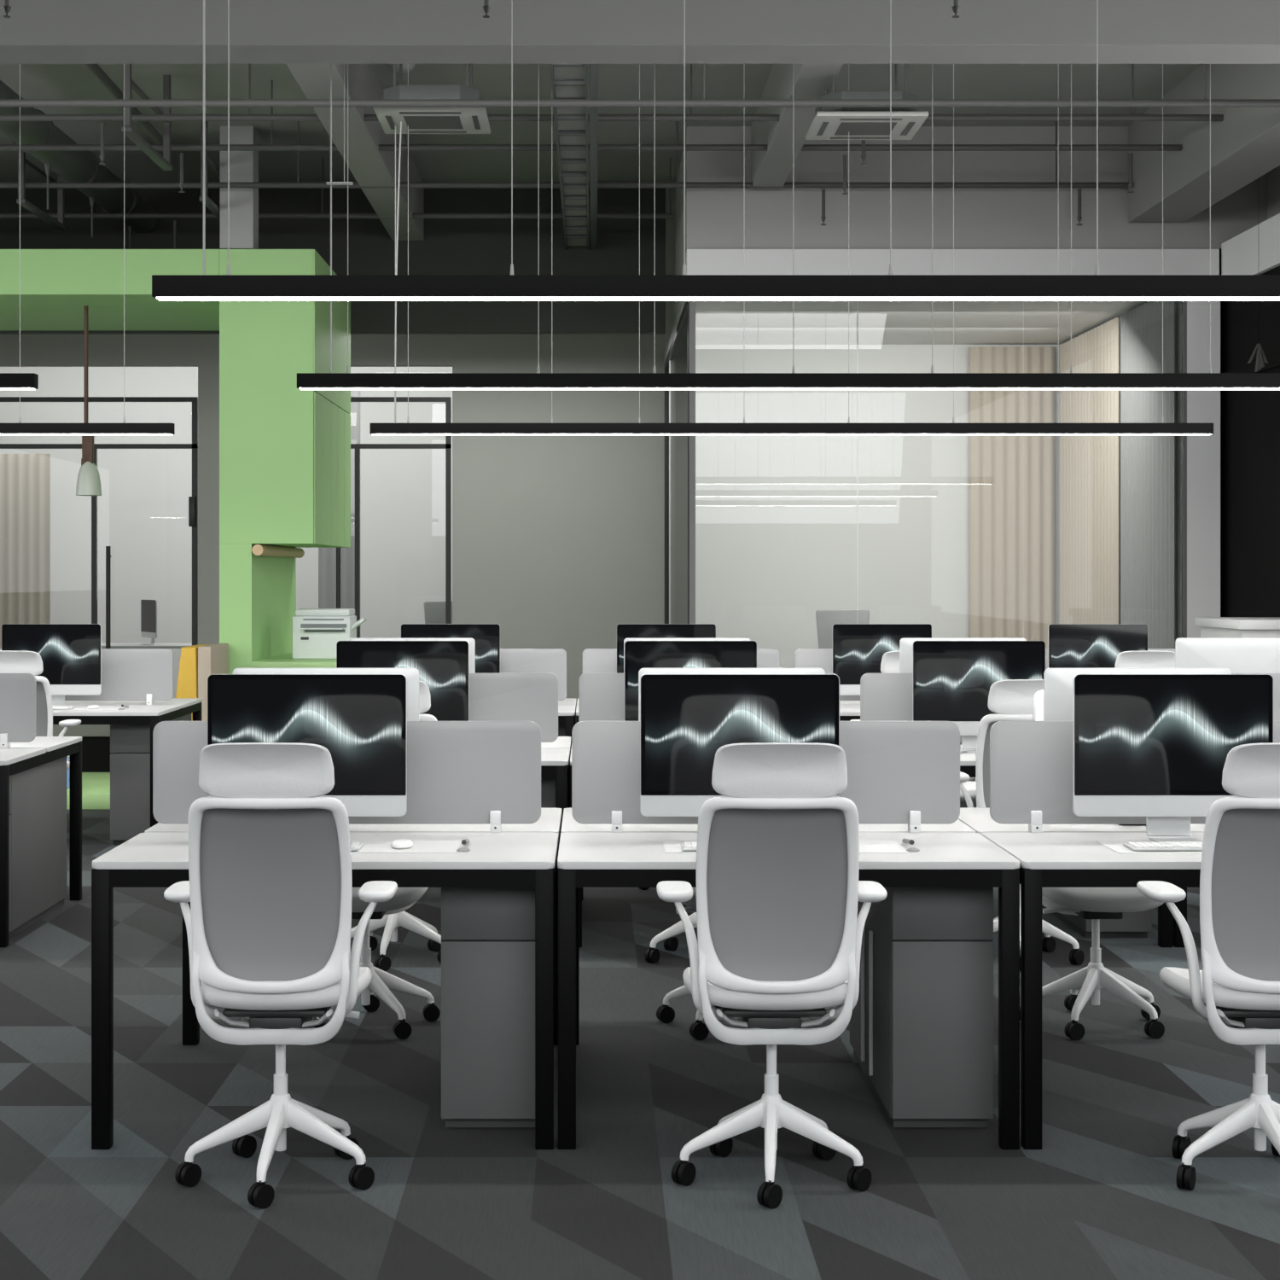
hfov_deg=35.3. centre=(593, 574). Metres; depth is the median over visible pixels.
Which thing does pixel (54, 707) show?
keyboard
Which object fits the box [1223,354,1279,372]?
trim
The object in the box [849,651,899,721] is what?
chair
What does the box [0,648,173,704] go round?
screen
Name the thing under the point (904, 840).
stylus pen
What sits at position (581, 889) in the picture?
desk
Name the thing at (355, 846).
keyboard
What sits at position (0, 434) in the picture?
diffuser
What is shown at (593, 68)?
cable trunking
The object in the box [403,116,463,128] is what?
grille
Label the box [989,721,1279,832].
screen
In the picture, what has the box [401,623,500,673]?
desktop computer
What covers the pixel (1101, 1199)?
floor
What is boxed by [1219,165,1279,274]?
wall
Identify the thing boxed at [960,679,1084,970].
chair
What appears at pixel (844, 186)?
sprinkler
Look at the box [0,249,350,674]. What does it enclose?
partition
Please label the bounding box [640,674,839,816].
desktop computer
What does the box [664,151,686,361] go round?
wall
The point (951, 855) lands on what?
desk
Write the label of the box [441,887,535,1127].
base cabinet
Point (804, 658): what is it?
screen
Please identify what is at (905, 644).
desktop computer
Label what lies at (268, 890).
chair
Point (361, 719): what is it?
desktop computer
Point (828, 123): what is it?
air conditioner
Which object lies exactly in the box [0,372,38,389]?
linear pendant light
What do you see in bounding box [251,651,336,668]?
countertop
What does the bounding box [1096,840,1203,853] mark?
desk mat
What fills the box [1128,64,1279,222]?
beam
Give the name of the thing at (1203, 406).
pier
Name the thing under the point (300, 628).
tray
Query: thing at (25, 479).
curtain
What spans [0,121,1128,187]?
pipe
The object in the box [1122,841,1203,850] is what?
keyboard
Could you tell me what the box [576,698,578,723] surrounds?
desk
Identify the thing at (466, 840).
stylus pen
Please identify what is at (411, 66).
smoke detector
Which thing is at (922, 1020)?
base cabinet
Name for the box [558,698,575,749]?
desk
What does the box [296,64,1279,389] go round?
linear pendant light
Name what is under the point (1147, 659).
chair
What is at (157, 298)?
diffuser
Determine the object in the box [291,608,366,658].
printer
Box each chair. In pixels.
[0,650,81,770]
[163,742,397,1209]
[310,711,440,1039]
[350,680,441,971]
[423,601,452,623]
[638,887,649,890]
[645,912,697,963]
[656,742,887,1208]
[656,887,721,1040]
[815,609,870,648]
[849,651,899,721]
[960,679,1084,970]
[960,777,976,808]
[1019,689,1164,1040]
[1114,650,1175,668]
[1136,742,1279,1190]
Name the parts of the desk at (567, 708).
frame, leg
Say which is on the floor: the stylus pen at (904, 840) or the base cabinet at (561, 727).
the base cabinet at (561, 727)
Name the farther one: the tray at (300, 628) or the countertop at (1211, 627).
the tray at (300, 628)
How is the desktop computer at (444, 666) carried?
on the desk at (555, 755)
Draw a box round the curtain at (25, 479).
[0,453,50,648]
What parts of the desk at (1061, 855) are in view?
leg, frame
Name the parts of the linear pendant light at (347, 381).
power cord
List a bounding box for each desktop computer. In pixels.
[1,623,101,706]
[140,599,157,644]
[207,674,407,816]
[232,668,418,721]
[336,640,469,721]
[348,638,475,673]
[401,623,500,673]
[616,623,715,673]
[623,638,750,673]
[624,640,756,721]
[638,668,825,721]
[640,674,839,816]
[832,623,931,695]
[899,638,1026,744]
[912,640,1045,752]
[1043,668,1231,721]
[1047,623,1147,668]
[1072,674,1273,842]
[1175,638,1279,673]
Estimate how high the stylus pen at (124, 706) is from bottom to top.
0.026 m
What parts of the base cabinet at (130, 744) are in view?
drawer, drawer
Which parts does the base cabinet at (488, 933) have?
drawer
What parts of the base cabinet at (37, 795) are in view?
drawer, drawer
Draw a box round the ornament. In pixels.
[1247,343,1268,372]
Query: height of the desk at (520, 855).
0.741 m
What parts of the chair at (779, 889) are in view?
armrest, seat, post, frame, armrest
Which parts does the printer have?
control panel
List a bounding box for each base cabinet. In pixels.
[9,756,66,937]
[52,724,110,772]
[110,713,191,845]
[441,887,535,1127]
[541,777,555,808]
[558,724,564,736]
[849,887,993,1127]
[1042,905,1151,937]
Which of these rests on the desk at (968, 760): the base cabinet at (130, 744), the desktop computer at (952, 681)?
the desktop computer at (952, 681)
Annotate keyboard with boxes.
[52,706,74,709]
[350,841,363,850]
[680,841,697,850]
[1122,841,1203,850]
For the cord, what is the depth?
11.29 m
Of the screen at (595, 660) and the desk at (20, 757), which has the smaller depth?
the desk at (20, 757)
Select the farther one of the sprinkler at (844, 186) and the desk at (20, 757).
the sprinkler at (844, 186)
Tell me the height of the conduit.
0.120 m
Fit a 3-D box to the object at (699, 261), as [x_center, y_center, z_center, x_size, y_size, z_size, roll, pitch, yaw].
[2.587,-2.220,14.546,3.825,0.240,0.180,0,0,0]
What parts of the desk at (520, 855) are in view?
leg, leg, frame, leg, leg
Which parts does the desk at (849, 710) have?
frame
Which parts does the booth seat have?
backrest, panel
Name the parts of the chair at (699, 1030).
lever, seat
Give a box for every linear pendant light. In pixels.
[0,64,174,435]
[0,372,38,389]
[151,0,1279,300]
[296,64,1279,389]
[369,64,1213,435]
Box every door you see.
[0,396,197,648]
[336,366,451,638]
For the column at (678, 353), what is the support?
in the wall at (674, 232)
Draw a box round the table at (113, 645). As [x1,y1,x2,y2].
[101,642,191,648]
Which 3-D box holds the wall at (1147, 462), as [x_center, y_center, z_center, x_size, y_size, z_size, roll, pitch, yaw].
[4.223,-0.305,15.338,0.030,3.530,1.524,0,0,0]
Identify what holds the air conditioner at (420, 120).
hanging from the ceiling at (37, 81)
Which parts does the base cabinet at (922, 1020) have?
handle, handle, drawer, drawer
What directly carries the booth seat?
on the platform
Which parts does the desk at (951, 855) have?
leg, leg, frame, leg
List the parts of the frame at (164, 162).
post, rail, rail, post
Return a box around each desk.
[0,736,81,947]
[52,698,202,827]
[91,808,561,1149]
[541,736,571,832]
[557,808,1019,1149]
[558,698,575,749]
[570,749,583,947]
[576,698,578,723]
[839,700,860,721]
[958,808,1204,1149]
[960,744,1172,947]
[1172,887,1186,947]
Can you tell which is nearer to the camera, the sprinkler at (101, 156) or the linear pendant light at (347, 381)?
the linear pendant light at (347, 381)
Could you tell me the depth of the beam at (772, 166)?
12.57 m
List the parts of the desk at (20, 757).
leg, frame, leg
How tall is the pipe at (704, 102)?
0.710 m
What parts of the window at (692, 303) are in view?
pane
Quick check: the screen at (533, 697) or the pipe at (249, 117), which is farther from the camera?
the pipe at (249, 117)
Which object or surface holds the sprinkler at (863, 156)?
attached to the pipe at (249, 117)
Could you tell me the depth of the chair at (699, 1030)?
6.53 m
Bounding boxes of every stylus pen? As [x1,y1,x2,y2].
[118,704,128,709]
[456,838,470,851]
[901,838,919,851]
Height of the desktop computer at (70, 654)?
0.462 m
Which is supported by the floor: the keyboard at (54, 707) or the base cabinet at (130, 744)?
the base cabinet at (130, 744)
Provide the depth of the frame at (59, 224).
14.63 m
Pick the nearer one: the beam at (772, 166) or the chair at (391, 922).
the chair at (391, 922)
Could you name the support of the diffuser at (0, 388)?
attached to the linear pendant light at (8, 381)
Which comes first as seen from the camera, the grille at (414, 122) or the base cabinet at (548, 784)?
the base cabinet at (548, 784)
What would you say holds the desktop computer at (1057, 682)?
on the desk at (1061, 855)
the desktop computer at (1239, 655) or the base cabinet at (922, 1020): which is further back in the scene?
the desktop computer at (1239, 655)
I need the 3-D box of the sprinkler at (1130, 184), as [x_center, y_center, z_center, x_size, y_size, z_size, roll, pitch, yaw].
[3.514,-2.624,13.150,0.039,0.255,0.040,0,0,0]
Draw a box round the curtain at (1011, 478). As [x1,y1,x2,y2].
[968,346,1054,648]
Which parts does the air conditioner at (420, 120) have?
panel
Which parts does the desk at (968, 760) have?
frame, leg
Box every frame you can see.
[16,151,65,229]
[121,64,172,170]
[199,113,220,219]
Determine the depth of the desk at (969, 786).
9.22 m
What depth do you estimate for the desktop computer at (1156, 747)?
5.57 m
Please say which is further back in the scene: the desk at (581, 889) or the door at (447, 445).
the door at (447, 445)
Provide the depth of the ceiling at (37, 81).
13.54 m
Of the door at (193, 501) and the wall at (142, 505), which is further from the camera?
the wall at (142, 505)
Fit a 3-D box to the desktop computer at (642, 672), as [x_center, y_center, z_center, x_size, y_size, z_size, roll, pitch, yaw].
[0.410,0.508,5.959,0.551,0.462,0.113,0,0,0]
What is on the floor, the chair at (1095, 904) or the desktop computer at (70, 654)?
the chair at (1095, 904)
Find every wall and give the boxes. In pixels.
[0,187,665,334]
[0,334,664,708]
[0,366,452,698]
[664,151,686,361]
[669,344,1059,668]
[686,126,1267,250]
[1119,318,1120,623]
[1120,300,1175,648]
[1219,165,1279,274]
[1220,265,1279,616]
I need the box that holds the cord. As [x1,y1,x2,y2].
[394,121,401,421]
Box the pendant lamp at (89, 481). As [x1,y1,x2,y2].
[75,305,101,495]
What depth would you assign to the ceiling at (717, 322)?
16.70 m
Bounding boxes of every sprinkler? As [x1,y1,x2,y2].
[2,0,11,17]
[98,122,105,165]
[173,220,177,249]
[178,152,185,192]
[482,0,490,17]
[820,188,826,225]
[841,154,848,194]
[860,139,866,165]
[951,0,960,17]
[1076,188,1082,225]
[1127,152,1134,192]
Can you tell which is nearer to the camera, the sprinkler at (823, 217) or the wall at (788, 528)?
the sprinkler at (823, 217)
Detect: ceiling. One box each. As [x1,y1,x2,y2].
[0,64,1201,230]
[695,300,1150,344]
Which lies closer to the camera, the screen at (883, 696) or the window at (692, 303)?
the screen at (883, 696)
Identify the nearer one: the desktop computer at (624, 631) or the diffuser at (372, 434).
the desktop computer at (624, 631)
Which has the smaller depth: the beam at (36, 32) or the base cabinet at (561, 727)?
the beam at (36, 32)
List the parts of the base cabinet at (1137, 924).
drawer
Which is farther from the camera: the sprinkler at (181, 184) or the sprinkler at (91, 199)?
the sprinkler at (91, 199)
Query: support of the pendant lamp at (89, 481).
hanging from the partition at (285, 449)
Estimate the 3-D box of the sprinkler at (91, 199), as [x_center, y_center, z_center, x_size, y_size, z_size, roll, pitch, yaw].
[-3.774,-2.730,15.150,0.070,0.380,0.070,0,0,0]
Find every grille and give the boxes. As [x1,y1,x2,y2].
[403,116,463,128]
[834,122,896,135]
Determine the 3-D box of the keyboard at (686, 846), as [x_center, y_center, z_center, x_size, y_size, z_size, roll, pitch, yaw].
[0.407,0.730,5.400,0.340,0.011,0.110,0,0,0]
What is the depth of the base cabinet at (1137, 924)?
8.15 m
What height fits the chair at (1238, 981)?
1.091 m
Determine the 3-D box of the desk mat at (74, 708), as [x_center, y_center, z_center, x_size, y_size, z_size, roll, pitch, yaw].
[-2.912,0.738,11.054,0.645,0.002,0.240,0,0,0]
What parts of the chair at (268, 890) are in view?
armrest, frame, post, seat, armrest, lever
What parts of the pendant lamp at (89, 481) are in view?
rod, lamp shade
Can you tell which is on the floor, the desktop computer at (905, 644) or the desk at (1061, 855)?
the desk at (1061, 855)
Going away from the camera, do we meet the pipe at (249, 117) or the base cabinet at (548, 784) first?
the base cabinet at (548, 784)
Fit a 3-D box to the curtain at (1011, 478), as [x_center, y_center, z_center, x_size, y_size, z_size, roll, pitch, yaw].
[3.810,-0.305,18.303,0.780,3.530,0.030,0,0,0]
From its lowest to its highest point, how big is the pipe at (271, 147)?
0.462 m
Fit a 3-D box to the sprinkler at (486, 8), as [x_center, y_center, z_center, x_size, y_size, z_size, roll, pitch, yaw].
[-0.392,-2.640,7.400,0.030,1.181,0.032,0,0,0]
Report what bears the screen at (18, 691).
on the desk at (20, 757)
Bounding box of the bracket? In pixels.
[326,64,352,185]
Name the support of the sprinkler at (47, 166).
attached to the ventilation duct
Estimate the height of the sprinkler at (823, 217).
0.255 m
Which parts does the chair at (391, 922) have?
frame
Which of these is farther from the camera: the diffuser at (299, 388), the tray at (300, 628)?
the tray at (300, 628)
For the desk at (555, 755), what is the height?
0.741 m
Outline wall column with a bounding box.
[220,126,258,249]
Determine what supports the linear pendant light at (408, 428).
hanging from the ceiling at (37, 81)
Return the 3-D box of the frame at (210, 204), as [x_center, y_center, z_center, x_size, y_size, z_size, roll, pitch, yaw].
[-2.730,-2.925,14.650,0.060,0.610,1.100,0,0,0]
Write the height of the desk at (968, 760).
0.741 m
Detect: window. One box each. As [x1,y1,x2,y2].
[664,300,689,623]
[689,300,1186,638]
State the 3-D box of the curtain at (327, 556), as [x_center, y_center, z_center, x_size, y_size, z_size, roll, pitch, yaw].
[-2.725,-0.280,21.603,0.450,3.480,0.030,0,0,0]
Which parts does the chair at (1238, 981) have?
armrest, seat, frame, post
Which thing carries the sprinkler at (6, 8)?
hanging from the ceiling at (37, 81)
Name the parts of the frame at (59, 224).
post, rail, rail, post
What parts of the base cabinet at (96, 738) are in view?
panel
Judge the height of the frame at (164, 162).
0.610 m
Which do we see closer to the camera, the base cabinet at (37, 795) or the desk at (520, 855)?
the desk at (520, 855)
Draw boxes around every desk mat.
[52,707,125,709]
[350,840,461,853]
[662,840,908,853]
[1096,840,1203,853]
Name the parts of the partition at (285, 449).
panel, wooden rail, door, door, door, door, door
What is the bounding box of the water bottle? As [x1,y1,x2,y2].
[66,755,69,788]
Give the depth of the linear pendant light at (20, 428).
11.34 m
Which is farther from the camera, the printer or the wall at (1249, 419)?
the printer
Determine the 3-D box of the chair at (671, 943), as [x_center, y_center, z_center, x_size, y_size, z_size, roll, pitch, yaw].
[0.436,0.934,7.705,0.567,1.091,0.537,0,0,0]
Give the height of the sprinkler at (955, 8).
1.181 m
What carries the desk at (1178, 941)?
on the floor
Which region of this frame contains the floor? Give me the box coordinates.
[0,809,1279,1279]
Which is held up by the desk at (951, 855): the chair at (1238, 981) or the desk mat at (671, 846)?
the desk mat at (671, 846)
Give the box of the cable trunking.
[588,64,599,250]
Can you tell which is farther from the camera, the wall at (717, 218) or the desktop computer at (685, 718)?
the wall at (717, 218)
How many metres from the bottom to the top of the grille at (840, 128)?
0.004 m
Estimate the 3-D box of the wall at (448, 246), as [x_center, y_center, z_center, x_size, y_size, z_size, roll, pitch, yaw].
[-4.200,-2.615,16.690,9.600,1.230,0.120,0,0,0]
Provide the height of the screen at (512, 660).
0.318 m
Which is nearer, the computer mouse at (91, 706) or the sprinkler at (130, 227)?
the computer mouse at (91, 706)
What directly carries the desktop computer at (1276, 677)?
on the desk at (1178, 941)
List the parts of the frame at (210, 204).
post, rail, rail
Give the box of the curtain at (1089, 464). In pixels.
[1059,317,1119,623]
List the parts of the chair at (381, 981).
post, seat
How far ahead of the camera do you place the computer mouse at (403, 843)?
5.40 m
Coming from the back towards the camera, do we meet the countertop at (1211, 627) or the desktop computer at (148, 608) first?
the desktop computer at (148, 608)
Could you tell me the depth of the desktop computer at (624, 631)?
11.18 m
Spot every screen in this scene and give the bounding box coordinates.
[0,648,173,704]
[0,673,36,748]
[152,721,541,832]
[469,673,558,742]
[500,648,566,700]
[571,721,960,832]
[578,673,839,721]
[582,648,779,674]
[794,648,860,700]
[860,673,961,742]
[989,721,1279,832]
[1045,648,1175,669]
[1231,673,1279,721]
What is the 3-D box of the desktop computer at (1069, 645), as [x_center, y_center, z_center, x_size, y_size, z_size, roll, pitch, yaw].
[2.807,0.508,11.174,0.551,0.462,0.113,0,0,0]
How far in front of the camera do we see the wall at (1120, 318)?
16.49 m
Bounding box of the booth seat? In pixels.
[175,643,228,721]
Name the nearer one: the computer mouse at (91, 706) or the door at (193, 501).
the computer mouse at (91, 706)
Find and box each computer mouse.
[87,704,98,709]
[390,838,413,849]
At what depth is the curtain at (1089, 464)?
17.01 m
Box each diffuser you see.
[0,388,34,389]
[0,434,172,435]
[156,296,1279,300]
[299,388,1279,389]
[372,434,1210,435]
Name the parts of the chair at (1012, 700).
armrest, frame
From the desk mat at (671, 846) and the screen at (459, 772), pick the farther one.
the screen at (459, 772)
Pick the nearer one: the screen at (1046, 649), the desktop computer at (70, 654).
the desktop computer at (70, 654)
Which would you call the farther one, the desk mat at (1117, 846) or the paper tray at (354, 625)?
the paper tray at (354, 625)
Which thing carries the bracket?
hanging from the ceiling at (37, 81)
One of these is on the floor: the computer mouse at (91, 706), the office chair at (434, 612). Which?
the office chair at (434, 612)
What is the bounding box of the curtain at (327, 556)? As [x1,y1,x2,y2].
[318,389,360,615]
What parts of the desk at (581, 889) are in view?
leg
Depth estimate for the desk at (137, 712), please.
10.79 m
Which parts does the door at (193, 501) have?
handle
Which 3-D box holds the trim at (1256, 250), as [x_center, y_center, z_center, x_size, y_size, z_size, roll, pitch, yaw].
[4.690,-2.215,11.386,0.340,0.330,6.181,0,0,0]
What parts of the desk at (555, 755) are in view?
frame, leg, leg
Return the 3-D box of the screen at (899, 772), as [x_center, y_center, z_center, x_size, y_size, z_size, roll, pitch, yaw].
[0.495,0.580,5.769,1.111,0.318,0.054,0,0,0]
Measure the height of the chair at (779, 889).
1.091 m
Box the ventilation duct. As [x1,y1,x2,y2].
[0,80,157,249]
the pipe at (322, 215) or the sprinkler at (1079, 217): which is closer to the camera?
the sprinkler at (1079, 217)
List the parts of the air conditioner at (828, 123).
panel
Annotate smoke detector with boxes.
[390,64,414,72]
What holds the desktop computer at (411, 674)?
on the desk at (520, 855)
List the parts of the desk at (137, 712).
frame, leg, leg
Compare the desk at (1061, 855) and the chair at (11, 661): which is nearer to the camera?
the desk at (1061, 855)
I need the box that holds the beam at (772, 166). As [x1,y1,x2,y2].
[750,64,843,190]
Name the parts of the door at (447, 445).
handle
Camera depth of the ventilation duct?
14.31 m
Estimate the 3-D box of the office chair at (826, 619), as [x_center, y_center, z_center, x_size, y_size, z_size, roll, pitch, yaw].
[1.986,0.880,16.200,0.520,1.200,0.520,0,0,0]
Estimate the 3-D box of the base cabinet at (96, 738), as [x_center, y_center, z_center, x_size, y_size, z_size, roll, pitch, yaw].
[-4.635,1.069,14.200,2.730,0.620,0.400,0,0,0]
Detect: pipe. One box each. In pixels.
[0,64,1223,121]
[0,64,1279,107]
[0,80,1181,151]
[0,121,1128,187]
[0,157,673,218]
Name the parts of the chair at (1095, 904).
armrest, lever, post, seat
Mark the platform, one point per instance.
(96, 786)
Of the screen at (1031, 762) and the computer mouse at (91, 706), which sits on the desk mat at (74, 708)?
the computer mouse at (91, 706)
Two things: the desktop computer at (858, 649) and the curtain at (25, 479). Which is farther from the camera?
the curtain at (25, 479)
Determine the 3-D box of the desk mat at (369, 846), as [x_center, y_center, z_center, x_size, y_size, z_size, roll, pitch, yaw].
[-0.685,0.738,5.450,0.645,0.002,0.240,0,0,0]
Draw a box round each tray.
[300,628,343,629]
[351,617,366,628]
[549,64,589,250]
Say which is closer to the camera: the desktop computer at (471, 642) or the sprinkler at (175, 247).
the desktop computer at (471, 642)
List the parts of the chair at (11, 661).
frame, armrest, seat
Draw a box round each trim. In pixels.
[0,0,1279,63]
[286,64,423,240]
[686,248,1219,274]
[1221,213,1279,274]
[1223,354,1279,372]
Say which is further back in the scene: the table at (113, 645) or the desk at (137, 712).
the table at (113, 645)
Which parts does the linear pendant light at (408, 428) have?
power cord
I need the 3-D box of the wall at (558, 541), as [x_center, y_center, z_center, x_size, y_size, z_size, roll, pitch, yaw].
[-4.133,-0.875,19.775,9.735,4.710,0.150,0,0,0]
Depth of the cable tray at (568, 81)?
12.72 m
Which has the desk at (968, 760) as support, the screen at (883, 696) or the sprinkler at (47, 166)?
the screen at (883, 696)
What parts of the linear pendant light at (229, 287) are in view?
power cord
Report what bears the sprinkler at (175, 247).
attached to the pipe at (322, 215)
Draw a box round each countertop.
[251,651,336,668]
[1195,616,1279,638]
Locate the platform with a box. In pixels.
[66,772,110,809]
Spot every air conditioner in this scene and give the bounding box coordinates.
[373,64,490,133]
[805,64,928,139]
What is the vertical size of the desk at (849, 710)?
0.741 m
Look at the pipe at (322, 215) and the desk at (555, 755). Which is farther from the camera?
the pipe at (322, 215)
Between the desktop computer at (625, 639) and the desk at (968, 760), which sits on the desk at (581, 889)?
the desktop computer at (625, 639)
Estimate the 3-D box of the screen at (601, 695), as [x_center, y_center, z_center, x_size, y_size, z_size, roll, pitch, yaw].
[0.495,0.580,8.571,1.111,0.318,0.054,0,0,0]
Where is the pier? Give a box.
[1175,300,1220,640]
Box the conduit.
[84,64,162,144]
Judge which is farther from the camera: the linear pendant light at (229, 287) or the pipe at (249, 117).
the pipe at (249, 117)

